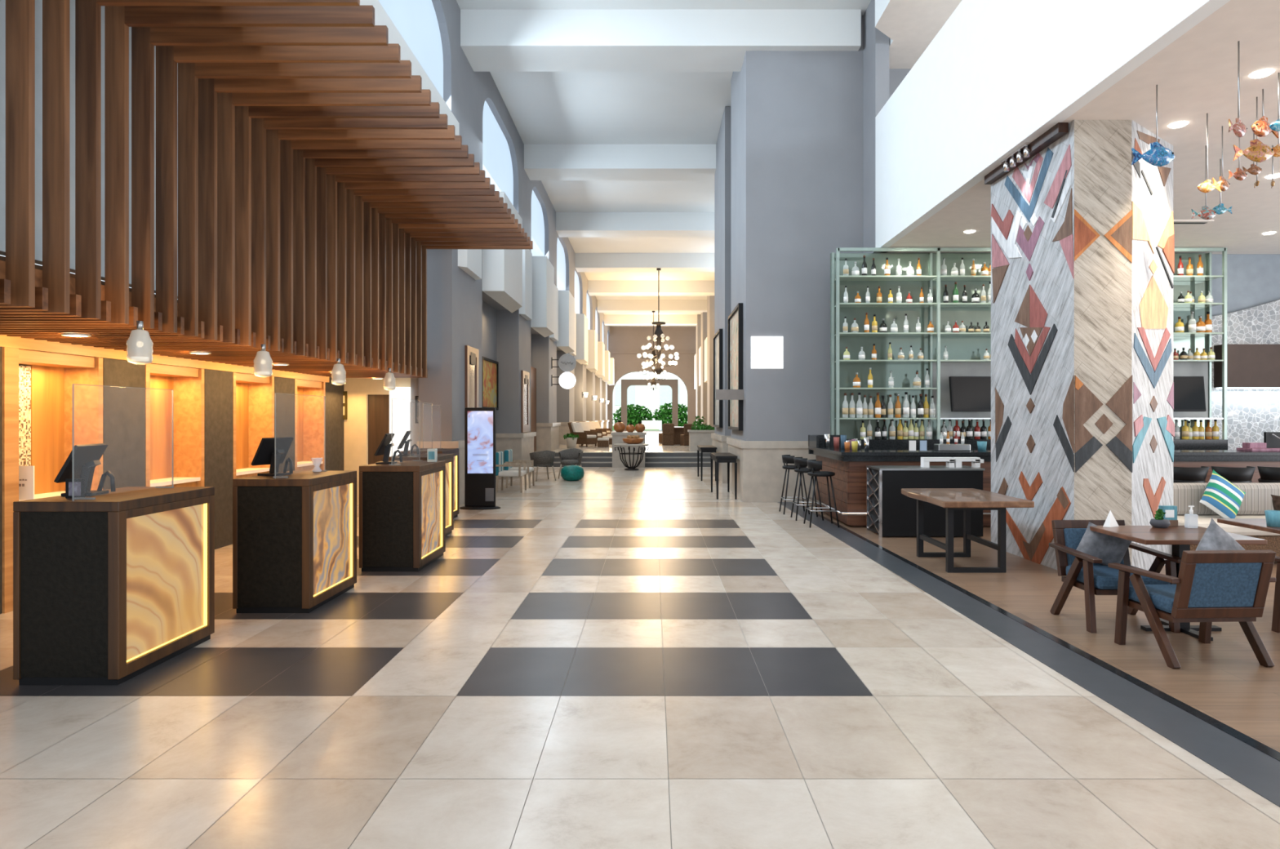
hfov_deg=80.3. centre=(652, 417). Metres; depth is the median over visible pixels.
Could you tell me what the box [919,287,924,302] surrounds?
bottle
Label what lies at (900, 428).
bottle
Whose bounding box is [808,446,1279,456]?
countertop
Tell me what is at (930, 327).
bottle
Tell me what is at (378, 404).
door
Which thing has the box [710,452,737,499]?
console table
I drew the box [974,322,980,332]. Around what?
bottle
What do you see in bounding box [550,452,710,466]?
steps
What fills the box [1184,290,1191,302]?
bottle
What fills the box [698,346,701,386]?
window
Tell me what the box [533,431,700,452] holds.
floor
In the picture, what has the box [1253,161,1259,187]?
fish
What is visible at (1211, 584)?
cushion
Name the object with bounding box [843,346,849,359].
bottle
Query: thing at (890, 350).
bottle
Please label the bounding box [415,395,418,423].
framed print
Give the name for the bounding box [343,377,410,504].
wall
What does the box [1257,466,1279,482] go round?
bar stool
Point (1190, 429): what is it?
bottle
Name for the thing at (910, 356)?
bottle
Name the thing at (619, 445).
table
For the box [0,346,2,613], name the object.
panel
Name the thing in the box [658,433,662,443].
dining chair
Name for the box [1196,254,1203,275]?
bottle
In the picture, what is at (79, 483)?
card holder
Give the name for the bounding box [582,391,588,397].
wall sconce
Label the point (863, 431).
bottle
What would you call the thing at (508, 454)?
striped armchair
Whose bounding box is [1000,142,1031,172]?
spotlights
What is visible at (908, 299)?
bottle
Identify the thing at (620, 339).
wall
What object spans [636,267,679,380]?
chandelier
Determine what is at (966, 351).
shelving
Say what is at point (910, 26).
ceiling
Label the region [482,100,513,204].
window
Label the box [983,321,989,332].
bottle
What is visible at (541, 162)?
ceiling beam
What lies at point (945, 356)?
bottle
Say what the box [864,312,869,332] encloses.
bottle
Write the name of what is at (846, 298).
bottle
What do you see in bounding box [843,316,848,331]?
bottle
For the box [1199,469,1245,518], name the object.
throw pillow
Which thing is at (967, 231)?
recessed light
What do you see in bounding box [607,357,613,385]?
bulkhead
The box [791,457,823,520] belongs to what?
bar stool
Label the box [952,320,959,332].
bottle
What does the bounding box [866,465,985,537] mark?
base cabinet
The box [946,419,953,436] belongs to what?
bottle
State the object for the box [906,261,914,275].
bottle
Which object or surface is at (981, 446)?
jar
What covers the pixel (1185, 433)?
bottle
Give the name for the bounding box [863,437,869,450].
shaker
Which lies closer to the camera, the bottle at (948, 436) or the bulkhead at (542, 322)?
the bottle at (948, 436)
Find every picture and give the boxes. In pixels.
[416,396,418,422]
[469,355,475,407]
[524,377,527,425]
[715,333,719,425]
[729,310,737,426]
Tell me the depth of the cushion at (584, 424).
33.75 m
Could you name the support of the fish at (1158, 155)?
hanging from the ceiling at (1195, 76)
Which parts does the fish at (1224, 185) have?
cord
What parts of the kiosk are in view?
information plate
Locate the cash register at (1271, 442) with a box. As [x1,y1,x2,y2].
[1236,431,1279,451]
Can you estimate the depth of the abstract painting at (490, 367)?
19.39 m
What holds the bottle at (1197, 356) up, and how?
on the shelving
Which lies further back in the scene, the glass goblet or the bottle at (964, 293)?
the bottle at (964, 293)
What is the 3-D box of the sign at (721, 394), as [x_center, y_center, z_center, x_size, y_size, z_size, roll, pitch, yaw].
[1.500,-0.450,14.750,0.540,0.200,0.060,0,0,0]
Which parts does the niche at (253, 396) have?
post, post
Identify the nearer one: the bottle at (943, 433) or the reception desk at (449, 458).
the reception desk at (449, 458)
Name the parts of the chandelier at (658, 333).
stem, rod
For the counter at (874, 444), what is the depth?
13.25 m
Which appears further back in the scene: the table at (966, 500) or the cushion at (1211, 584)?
the table at (966, 500)
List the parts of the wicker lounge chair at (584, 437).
backrest, armrest, armrest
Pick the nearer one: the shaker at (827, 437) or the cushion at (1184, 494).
the cushion at (1184, 494)
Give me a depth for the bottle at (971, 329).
13.39 m
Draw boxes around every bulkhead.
[360,0,458,135]
[482,191,522,312]
[530,256,554,337]
[556,290,574,353]
[574,313,587,364]
[586,329,597,372]
[595,341,604,377]
[601,350,609,382]
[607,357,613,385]
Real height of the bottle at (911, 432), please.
0.391 m
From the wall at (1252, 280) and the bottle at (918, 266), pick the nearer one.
the bottle at (918, 266)
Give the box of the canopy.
[0,0,533,390]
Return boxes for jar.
[844,441,849,449]
[851,440,857,450]
[977,440,986,450]
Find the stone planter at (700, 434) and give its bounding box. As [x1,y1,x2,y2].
[687,424,714,450]
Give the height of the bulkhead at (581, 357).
2.100 m
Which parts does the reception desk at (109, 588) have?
corner post, frame, onyx panel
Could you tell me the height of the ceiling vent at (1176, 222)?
0.024 m
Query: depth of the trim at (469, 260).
14.49 m
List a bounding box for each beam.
[0,334,328,382]
[460,8,861,71]
[524,144,715,180]
[555,212,714,237]
[575,253,714,271]
[587,280,714,295]
[597,299,706,312]
[604,314,697,325]
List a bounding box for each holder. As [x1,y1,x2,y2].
[65,478,84,497]
[920,457,954,467]
[954,457,983,467]
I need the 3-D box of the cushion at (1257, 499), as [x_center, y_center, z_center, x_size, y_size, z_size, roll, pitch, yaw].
[7.120,0.945,8.830,0.900,0.370,0.200,0,0,0]
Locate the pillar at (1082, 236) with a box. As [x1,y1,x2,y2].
[984,120,1174,570]
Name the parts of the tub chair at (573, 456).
seat, backrest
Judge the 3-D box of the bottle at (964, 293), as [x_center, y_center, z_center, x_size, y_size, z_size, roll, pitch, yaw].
[5.541,-2.189,13.469,0.083,0.339,0.083,0,0,-19]
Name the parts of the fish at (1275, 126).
cord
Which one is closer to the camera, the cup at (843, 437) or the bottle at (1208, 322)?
the cup at (843, 437)
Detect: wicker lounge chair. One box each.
[567,422,597,446]
[575,422,602,438]
[587,422,606,435]
[589,421,611,435]
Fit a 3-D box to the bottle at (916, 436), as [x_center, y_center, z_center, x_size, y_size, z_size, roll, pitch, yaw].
[4.681,0.219,13.488,0.098,0.323,0.098,0,0,21]
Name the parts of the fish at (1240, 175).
cord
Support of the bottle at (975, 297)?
on the shelving
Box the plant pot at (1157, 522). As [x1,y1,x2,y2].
[1149,508,1170,528]
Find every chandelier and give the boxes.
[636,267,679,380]
[639,311,666,390]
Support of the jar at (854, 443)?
on the bar counter at (849, 466)
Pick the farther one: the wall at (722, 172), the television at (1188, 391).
the wall at (722, 172)
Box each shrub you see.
[613,404,653,426]
[652,402,687,426]
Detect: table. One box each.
[613,443,648,470]
[674,426,684,444]
[697,444,716,480]
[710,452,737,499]
[901,488,1034,573]
[1089,525,1266,640]
[1217,518,1279,533]
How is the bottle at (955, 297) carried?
on the shelving
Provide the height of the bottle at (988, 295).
0.389 m
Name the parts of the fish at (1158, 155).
cord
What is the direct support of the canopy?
attached to the wall at (38, 3)
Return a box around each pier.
[389,386,410,456]
[610,431,646,467]
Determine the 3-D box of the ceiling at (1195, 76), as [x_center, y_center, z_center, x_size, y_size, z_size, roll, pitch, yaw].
[8.825,-3.075,5.450,9.350,0.150,16.900,0,0,0]
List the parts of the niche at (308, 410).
post, post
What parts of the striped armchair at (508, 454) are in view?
leg, backrest, leg, armrest, seat, armrest, leg, leg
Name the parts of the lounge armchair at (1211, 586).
leg, armrest, seat, leg, seat frame, leg, frame, leg, armrest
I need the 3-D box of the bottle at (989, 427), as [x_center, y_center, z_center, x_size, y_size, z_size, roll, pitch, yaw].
[5.993,0.200,13.431,0.109,0.360,0.109,0,0,-42]
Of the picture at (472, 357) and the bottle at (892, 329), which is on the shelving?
the bottle at (892, 329)
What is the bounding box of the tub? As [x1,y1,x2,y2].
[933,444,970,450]
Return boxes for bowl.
[622,438,644,444]
[1149,518,1170,528]
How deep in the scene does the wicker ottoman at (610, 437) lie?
32.78 m
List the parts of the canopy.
downlight, downlight, pendant lamp, slatted canopy, downlight, pendant lamp, pendant lamp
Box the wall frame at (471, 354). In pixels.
[464,345,479,408]
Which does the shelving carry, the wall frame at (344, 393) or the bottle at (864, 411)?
the bottle at (864, 411)
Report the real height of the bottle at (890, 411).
0.410 m
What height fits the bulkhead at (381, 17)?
1.630 m
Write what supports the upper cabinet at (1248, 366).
attached to the stone wall at (1251, 413)
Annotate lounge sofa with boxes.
[1173,482,1279,556]
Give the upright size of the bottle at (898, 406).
0.424 m
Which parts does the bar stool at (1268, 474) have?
seat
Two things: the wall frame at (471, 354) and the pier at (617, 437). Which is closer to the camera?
the wall frame at (471, 354)
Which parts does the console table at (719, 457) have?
leg, leg, leg, leg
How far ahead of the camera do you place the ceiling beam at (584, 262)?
35.20 m
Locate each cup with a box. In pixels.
[833,436,839,448]
[840,435,846,448]
[1264,510,1279,527]
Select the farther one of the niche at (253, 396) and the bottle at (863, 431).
the bottle at (863, 431)
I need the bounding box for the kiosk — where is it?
[459,407,500,510]
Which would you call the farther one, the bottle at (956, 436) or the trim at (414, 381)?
the trim at (414, 381)
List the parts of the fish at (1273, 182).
cord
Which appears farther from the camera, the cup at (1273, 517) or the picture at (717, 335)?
the picture at (717, 335)
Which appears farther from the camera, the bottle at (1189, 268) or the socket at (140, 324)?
the bottle at (1189, 268)
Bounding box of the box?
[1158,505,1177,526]
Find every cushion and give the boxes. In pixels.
[570,422,583,431]
[578,422,590,431]
[586,435,596,438]
[587,422,595,429]
[591,421,600,428]
[597,437,608,440]
[1063,528,1124,565]
[1173,482,1217,515]
[1177,515,1279,535]
[1187,562,1262,607]
[1231,482,1279,515]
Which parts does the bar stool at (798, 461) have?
leg, leg, backrest, seat, leg, leg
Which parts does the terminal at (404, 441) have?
cable arm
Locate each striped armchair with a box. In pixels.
[495,451,526,493]
[503,448,534,488]
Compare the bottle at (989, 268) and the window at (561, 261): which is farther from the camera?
the window at (561, 261)
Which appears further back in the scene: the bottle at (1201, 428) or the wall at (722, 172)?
the wall at (722, 172)
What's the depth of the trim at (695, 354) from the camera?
60.22 m
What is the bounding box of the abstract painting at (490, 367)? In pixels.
[482,356,498,409]
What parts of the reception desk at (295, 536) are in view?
corner post, frame, onyx panel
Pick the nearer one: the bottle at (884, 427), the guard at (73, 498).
the guard at (73, 498)
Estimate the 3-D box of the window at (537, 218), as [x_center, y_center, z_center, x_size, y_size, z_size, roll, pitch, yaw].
[-3.760,-5.907,24.350,0.040,2.415,3.780,0,0,0]
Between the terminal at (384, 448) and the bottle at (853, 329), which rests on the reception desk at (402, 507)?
the terminal at (384, 448)
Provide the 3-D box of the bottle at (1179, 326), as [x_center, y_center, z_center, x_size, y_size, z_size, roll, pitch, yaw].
[9.350,-1.646,13.462,0.143,0.292,0.143,0,0,-10]
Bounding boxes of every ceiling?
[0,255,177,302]
[456,0,871,326]
[875,0,961,68]
[880,0,1279,253]
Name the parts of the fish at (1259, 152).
cord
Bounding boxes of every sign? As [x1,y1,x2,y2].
[18,466,34,499]
[551,353,576,372]
[551,372,575,388]
[715,389,743,399]
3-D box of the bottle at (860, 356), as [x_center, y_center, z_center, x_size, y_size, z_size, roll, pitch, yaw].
[3.701,-1.139,13.424,0.116,0.238,0.116,0,0,-1]
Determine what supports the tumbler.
on the bar counter at (849, 466)
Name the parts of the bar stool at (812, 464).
leg, leg, backrest, seat, leg, leg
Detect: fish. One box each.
[1131,84,1175,166]
[1191,145,1216,219]
[1196,113,1221,192]
[1212,125,1230,191]
[1212,158,1231,214]
[1228,40,1247,137]
[1228,137,1247,180]
[1232,96,1274,162]
[1242,132,1262,174]
[1250,88,1279,137]
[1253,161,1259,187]
[1269,72,1279,131]
[1271,131,1279,156]
[1271,145,1275,188]
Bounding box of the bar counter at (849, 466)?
[808,435,1279,526]
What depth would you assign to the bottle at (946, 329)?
13.39 m
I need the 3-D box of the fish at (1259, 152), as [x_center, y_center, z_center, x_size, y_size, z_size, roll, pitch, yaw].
[5.618,-2.694,7.089,0.380,0.613,0.100,0,0,0]
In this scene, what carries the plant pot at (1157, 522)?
on the cafe table at (1180, 537)
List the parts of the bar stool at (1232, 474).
seat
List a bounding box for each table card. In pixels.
[908,440,916,451]
[919,440,927,451]
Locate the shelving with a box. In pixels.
[830,247,1226,439]
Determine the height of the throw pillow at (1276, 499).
0.330 m
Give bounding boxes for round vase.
[613,420,625,431]
[626,422,635,431]
[635,422,644,431]
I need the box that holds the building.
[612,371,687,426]
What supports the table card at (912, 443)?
on the bar counter at (849, 466)
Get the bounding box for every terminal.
[53,443,115,496]
[250,436,293,475]
[373,433,402,464]
[397,431,418,456]
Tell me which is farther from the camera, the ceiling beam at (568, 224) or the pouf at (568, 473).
the ceiling beam at (568, 224)
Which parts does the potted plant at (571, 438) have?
pot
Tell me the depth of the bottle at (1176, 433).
13.43 m
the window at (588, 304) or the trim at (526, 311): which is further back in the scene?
the window at (588, 304)
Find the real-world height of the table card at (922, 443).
0.160 m
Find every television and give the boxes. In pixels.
[948,376,991,411]
[1173,376,1206,411]
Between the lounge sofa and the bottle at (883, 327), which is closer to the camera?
the lounge sofa
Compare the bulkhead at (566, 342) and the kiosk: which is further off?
the bulkhead at (566, 342)
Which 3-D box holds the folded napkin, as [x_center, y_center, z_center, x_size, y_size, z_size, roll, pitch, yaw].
[3.620,0.794,5.990,0.113,0.130,0.085,0,0,-45]
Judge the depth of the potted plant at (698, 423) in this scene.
29.96 m
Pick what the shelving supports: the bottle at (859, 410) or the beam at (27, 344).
the bottle at (859, 410)
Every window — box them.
[378,0,443,97]
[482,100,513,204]
[531,189,544,256]
[556,237,565,290]
[574,270,579,313]
[586,293,590,329]
[595,310,597,333]
[602,323,604,342]
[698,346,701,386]
[704,337,706,382]
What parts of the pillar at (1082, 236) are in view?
rail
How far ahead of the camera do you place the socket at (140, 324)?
5.24 m
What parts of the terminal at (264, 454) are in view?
cable arm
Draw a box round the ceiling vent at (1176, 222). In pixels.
[1173,219,1213,225]
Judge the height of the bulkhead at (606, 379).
2.100 m
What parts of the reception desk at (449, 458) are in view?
onyx panel, frame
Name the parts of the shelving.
head rail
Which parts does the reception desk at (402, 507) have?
corner post, frame, onyx panel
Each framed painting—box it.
[713,328,722,427]
[728,302,742,430]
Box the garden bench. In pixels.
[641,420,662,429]
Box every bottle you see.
[842,392,848,413]
[843,257,848,274]
[843,285,848,302]
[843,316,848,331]
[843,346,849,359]
[848,392,855,413]
[851,261,859,275]
[851,318,858,331]
[853,372,860,387]
[854,291,861,302]
[856,392,862,413]
[858,346,865,358]
[860,420,866,439]
[862,255,866,275]
[862,395,867,414]
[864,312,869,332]
[865,285,870,301]
[866,431,871,435]
[867,367,872,387]
[867,395,873,414]
[871,257,875,275]
[871,314,877,332]
[871,343,876,359]
[875,392,880,417]
[875,419,880,439]
[876,286,881,302]
[879,318,887,332]
[880,395,885,417]
[881,419,886,439]
[884,257,889,275]
[887,342,892,359]
[887,394,893,414]
[888,288,893,302]
[888,370,893,385]
[888,419,895,436]
[890,318,897,331]
[894,393,901,417]
[896,258,902,275]
[896,285,902,302]
[897,347,904,358]
[897,419,902,439]
[902,391,909,413]
[902,420,908,439]
[903,313,908,330]
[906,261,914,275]
[906,291,912,302]
[908,345,913,358]
[908,417,914,439]
[910,395,915,414]
[912,372,920,386]
[913,421,919,439]
[915,316,920,331]
[916,257,921,275]
[917,348,923,359]
[917,394,924,417]
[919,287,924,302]
[919,419,924,439]
[923,394,928,417]
[924,368,929,385]
[925,419,932,436]
[927,287,933,302]
[927,320,933,332]
[929,395,935,414]
[941,257,946,275]
[941,421,946,436]
[943,284,948,302]
[943,346,947,358]
[945,321,951,331]
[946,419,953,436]
[946,431,949,444]
[951,262,958,275]
[952,281,958,302]
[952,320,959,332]
[953,419,959,439]
[954,431,957,444]
[959,320,965,332]
[960,257,964,274]
[960,421,965,439]
[962,284,967,302]
[965,419,973,439]
[968,322,973,332]
[971,258,975,275]
[971,288,979,302]
[973,419,980,439]
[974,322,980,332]
[980,262,988,275]
[980,419,986,439]
[981,284,986,301]
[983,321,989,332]
[983,348,989,359]
[987,281,991,301]
[987,419,991,439]
[988,262,991,275]
[1173,348,1178,359]
[1174,316,1184,332]
[1174,420,1180,436]
[1177,255,1183,275]
[1177,291,1184,302]
[1179,347,1186,359]
[1182,419,1189,439]
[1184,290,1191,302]
[1184,505,1198,528]
[1186,257,1193,275]
[1186,348,1193,359]
[1187,421,1192,439]
[1188,311,1195,330]
[1191,419,1199,439]
[1193,347,1200,359]
[1195,315,1205,332]
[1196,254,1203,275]
[1197,291,1205,302]
[1198,419,1204,439]
[1200,348,1207,359]
[1204,311,1212,332]
[1204,420,1212,439]
[1205,290,1213,302]
[1207,346,1214,359]
[1212,419,1219,439]
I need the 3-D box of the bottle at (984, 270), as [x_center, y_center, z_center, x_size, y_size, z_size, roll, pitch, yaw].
[5.896,-2.633,13.470,0.130,0.267,0.130,0,0,19]
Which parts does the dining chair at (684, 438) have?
seat, backrest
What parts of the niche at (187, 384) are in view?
post, post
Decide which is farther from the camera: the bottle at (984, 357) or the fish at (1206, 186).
the bottle at (984, 357)
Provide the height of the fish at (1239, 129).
0.763 m
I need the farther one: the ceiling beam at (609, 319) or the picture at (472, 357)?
the ceiling beam at (609, 319)
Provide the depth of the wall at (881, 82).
13.92 m
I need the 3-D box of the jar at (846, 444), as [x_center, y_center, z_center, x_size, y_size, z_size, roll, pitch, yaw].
[3.000,0.434,11.700,0.090,0.120,0.090,0,0,0]
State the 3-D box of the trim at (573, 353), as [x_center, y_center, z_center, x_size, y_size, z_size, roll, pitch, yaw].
[-3.525,-3.750,33.500,0.150,1.900,1.400,0,0,0]
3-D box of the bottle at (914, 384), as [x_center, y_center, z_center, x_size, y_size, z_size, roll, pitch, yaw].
[4.681,-0.671,13.429,0.138,0.282,0.138,0,0,44]
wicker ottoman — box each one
[597,437,608,447]
[602,435,612,444]
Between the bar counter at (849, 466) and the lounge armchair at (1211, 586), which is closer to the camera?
the lounge armchair at (1211, 586)
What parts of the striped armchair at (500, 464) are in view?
leg, backrest, leg, armrest, seat, armrest, leg, leg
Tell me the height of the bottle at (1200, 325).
0.313 m
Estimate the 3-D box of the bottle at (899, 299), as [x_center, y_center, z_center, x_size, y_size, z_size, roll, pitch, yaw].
[4.369,-2.176,13.449,0.095,0.313,0.095,0,0,8]
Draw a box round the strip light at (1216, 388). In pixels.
[1216,387,1279,389]
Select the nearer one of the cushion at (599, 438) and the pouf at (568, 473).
the pouf at (568, 473)
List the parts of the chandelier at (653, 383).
stem, rod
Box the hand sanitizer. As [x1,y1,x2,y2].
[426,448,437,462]
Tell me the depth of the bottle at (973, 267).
13.45 m
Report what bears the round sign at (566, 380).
attached to the wall at (460, 313)
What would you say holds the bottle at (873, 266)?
on the shelving
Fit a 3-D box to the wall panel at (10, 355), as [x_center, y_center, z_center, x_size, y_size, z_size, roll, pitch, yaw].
[-5.335,0.500,6.270,0.070,2.200,0.140,0,0,0]
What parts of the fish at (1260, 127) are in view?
cord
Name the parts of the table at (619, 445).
leg, leg, leg, leg, leg, leg, leg, leg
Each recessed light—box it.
[964,230,975,233]
[1167,120,1188,128]
[1248,68,1275,78]
[1262,231,1275,235]
[1264,173,1279,178]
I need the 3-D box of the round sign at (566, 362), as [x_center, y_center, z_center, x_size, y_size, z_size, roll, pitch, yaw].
[-3.162,-1.950,26.991,0.896,0.651,0.119,0,0,0]
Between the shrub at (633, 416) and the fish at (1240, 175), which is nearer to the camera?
the fish at (1240, 175)
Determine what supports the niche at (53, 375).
on the floor at (609, 658)
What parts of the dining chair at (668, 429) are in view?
seat, backrest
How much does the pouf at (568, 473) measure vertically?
0.395 m
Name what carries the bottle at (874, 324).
on the shelving
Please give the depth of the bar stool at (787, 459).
12.62 m
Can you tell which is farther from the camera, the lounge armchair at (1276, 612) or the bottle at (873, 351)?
the bottle at (873, 351)
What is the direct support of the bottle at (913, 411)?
on the shelving
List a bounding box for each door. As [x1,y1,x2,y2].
[368,394,389,464]
[530,366,536,451]
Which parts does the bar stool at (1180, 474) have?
seat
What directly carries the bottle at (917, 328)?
on the shelving
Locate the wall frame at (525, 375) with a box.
[520,370,529,432]
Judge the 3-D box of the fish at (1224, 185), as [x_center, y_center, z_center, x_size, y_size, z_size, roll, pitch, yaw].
[5.837,-2.665,7.788,0.269,0.670,0.071,0,0,-23]
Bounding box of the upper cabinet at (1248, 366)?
[1213,344,1279,387]
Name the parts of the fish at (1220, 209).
cord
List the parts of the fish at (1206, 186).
cord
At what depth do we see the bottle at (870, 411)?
13.43 m
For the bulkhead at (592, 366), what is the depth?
41.12 m
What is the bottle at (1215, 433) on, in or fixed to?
on the shelving
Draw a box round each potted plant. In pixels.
[563,432,578,448]
[692,415,706,427]
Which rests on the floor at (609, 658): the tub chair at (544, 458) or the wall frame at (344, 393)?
the tub chair at (544, 458)
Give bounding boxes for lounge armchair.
[1048,520,1181,632]
[1107,550,1275,668]
[1271,555,1279,632]
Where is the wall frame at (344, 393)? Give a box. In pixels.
[342,391,347,419]
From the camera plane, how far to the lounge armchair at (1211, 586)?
4.85 m
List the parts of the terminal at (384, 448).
cable arm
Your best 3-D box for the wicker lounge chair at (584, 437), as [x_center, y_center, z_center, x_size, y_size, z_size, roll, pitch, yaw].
[-2.824,0.670,30.540,0.928,0.961,0.820,0,0,29]
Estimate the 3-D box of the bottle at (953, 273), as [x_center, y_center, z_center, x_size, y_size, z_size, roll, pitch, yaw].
[5.348,-2.622,13.434,0.119,0.243,0.119,0,0,-20]
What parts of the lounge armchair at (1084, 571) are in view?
leg, armrest, seat frame, leg, frame, seat, leg, armrest, leg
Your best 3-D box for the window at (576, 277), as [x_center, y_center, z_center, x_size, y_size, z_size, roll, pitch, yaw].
[-3.760,-5.907,36.900,0.040,2.415,4.080,0,0,0]
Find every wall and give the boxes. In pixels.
[0,0,177,298]
[18,364,343,471]
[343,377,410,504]
[418,0,609,477]
[607,326,695,431]
[621,379,678,431]
[695,295,714,426]
[711,106,730,483]
[863,0,1279,254]
[875,0,1230,247]
[1211,254,1279,316]
[1211,299,1279,449]
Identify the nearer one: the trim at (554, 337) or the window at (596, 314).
the trim at (554, 337)
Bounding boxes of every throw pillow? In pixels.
[1075,521,1132,565]
[1195,517,1244,550]
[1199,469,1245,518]
[1271,494,1279,511]
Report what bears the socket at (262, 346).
attached to the canopy
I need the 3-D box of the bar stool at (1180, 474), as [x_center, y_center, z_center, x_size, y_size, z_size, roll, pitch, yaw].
[7.350,1.137,10.430,0.518,0.933,0.480,0,0,0]
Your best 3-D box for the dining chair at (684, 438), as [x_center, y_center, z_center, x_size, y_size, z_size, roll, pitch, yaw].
[1.454,0.700,31.586,0.500,0.900,0.530,0,0,-17]
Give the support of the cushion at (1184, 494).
on the lounge sofa
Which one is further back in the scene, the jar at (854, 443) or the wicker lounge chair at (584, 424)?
the wicker lounge chair at (584, 424)
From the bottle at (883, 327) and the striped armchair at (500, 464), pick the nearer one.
the bottle at (883, 327)
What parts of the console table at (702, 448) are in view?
leg, leg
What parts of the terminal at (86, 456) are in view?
cable arm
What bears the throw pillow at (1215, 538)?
on the lounge armchair at (1211, 586)
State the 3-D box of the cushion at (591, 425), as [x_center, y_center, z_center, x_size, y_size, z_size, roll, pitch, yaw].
[-3.040,0.435,36.958,0.271,0.492,0.620,0,0,29]
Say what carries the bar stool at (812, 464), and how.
on the floor at (609, 658)
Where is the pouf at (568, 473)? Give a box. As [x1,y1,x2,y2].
[560,465,584,480]
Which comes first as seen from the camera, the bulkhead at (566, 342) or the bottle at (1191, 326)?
the bottle at (1191, 326)
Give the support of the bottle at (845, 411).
on the shelving
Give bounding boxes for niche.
[18,349,102,501]
[145,363,204,486]
[232,372,274,479]
[294,378,324,471]
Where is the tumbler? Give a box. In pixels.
[857,440,861,448]
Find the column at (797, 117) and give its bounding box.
[726,15,863,502]
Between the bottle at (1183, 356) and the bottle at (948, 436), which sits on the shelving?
the bottle at (1183, 356)
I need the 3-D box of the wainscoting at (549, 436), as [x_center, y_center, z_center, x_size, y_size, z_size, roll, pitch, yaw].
[-3.830,0.890,36.900,0.740,1.420,46.800,0,0,0]
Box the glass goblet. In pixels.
[311,457,323,472]
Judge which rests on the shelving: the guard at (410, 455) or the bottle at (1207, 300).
the bottle at (1207, 300)
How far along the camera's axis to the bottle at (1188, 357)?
13.45 m
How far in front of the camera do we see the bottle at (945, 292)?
13.42 m
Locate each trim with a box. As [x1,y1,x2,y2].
[410,377,418,449]
[457,248,481,279]
[519,248,532,319]
[549,284,558,341]
[569,311,576,355]
[609,351,695,353]
[693,354,695,389]
[795,502,1279,761]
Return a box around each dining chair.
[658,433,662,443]
[662,423,674,444]
[680,423,693,445]
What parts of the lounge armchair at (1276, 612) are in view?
armrest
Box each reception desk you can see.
[13,486,214,685]
[232,471,356,613]
[359,460,445,571]
[388,453,453,535]
[400,448,458,518]
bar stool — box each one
[778,454,809,514]
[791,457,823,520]
[803,459,839,527]
[1173,466,1208,482]
[1211,466,1255,482]
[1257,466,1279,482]
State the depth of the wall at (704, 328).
50.00 m
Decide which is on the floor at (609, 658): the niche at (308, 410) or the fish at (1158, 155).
the niche at (308, 410)
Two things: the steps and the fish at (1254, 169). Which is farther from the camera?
the steps
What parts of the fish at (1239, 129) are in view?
cord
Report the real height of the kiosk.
1.780 m
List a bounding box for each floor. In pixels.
[0,466,1279,848]
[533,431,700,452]
[612,430,662,431]
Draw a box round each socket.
[136,320,143,329]
[260,344,265,351]
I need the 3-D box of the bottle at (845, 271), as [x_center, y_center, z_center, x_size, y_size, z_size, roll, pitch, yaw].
[3.422,-2.660,13.431,0.097,0.320,0.097,0,0,-7]
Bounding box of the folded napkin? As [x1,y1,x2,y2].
[1102,511,1119,527]
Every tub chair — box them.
[529,450,555,481]
[558,448,583,478]
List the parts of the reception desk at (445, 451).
onyx panel, frame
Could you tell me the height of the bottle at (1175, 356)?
0.213 m
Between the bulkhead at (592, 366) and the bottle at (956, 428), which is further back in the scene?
the bulkhead at (592, 366)
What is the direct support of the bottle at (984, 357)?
on the shelving
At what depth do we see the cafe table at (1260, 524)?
6.21 m
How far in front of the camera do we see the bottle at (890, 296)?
13.43 m
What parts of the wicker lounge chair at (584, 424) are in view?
armrest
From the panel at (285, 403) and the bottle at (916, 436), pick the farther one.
the bottle at (916, 436)
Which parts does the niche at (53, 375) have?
post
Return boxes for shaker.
[824,434,830,447]
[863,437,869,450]
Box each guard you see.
[71,383,173,501]
[272,392,327,478]
[388,398,422,466]
[408,401,432,457]
[420,404,443,451]
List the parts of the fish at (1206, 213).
cord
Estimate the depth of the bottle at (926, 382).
13.43 m
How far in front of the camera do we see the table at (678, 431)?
32.70 m
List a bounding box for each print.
[18,479,26,486]
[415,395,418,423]
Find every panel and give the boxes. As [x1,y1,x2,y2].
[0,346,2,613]
[2,346,18,613]
[18,364,31,466]
[102,358,145,489]
[204,368,232,549]
[274,376,294,471]
[751,336,783,368]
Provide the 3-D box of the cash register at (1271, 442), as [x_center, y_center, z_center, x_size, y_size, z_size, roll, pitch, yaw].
[9.200,0.354,11.350,0.700,0.280,0.300,0,0,0]
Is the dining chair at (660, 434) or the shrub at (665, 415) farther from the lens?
the shrub at (665, 415)
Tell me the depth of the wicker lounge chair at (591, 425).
36.93 m
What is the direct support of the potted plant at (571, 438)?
on the floor at (651, 437)
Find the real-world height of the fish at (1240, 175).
0.600 m
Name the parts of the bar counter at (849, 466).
foot rail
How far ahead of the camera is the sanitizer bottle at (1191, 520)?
5.88 m
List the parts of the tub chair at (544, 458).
leg, backrest, seat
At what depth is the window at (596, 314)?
50.27 m
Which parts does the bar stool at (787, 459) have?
leg, leg, backrest, seat, leg, leg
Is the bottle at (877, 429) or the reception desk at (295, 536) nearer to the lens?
the reception desk at (295, 536)

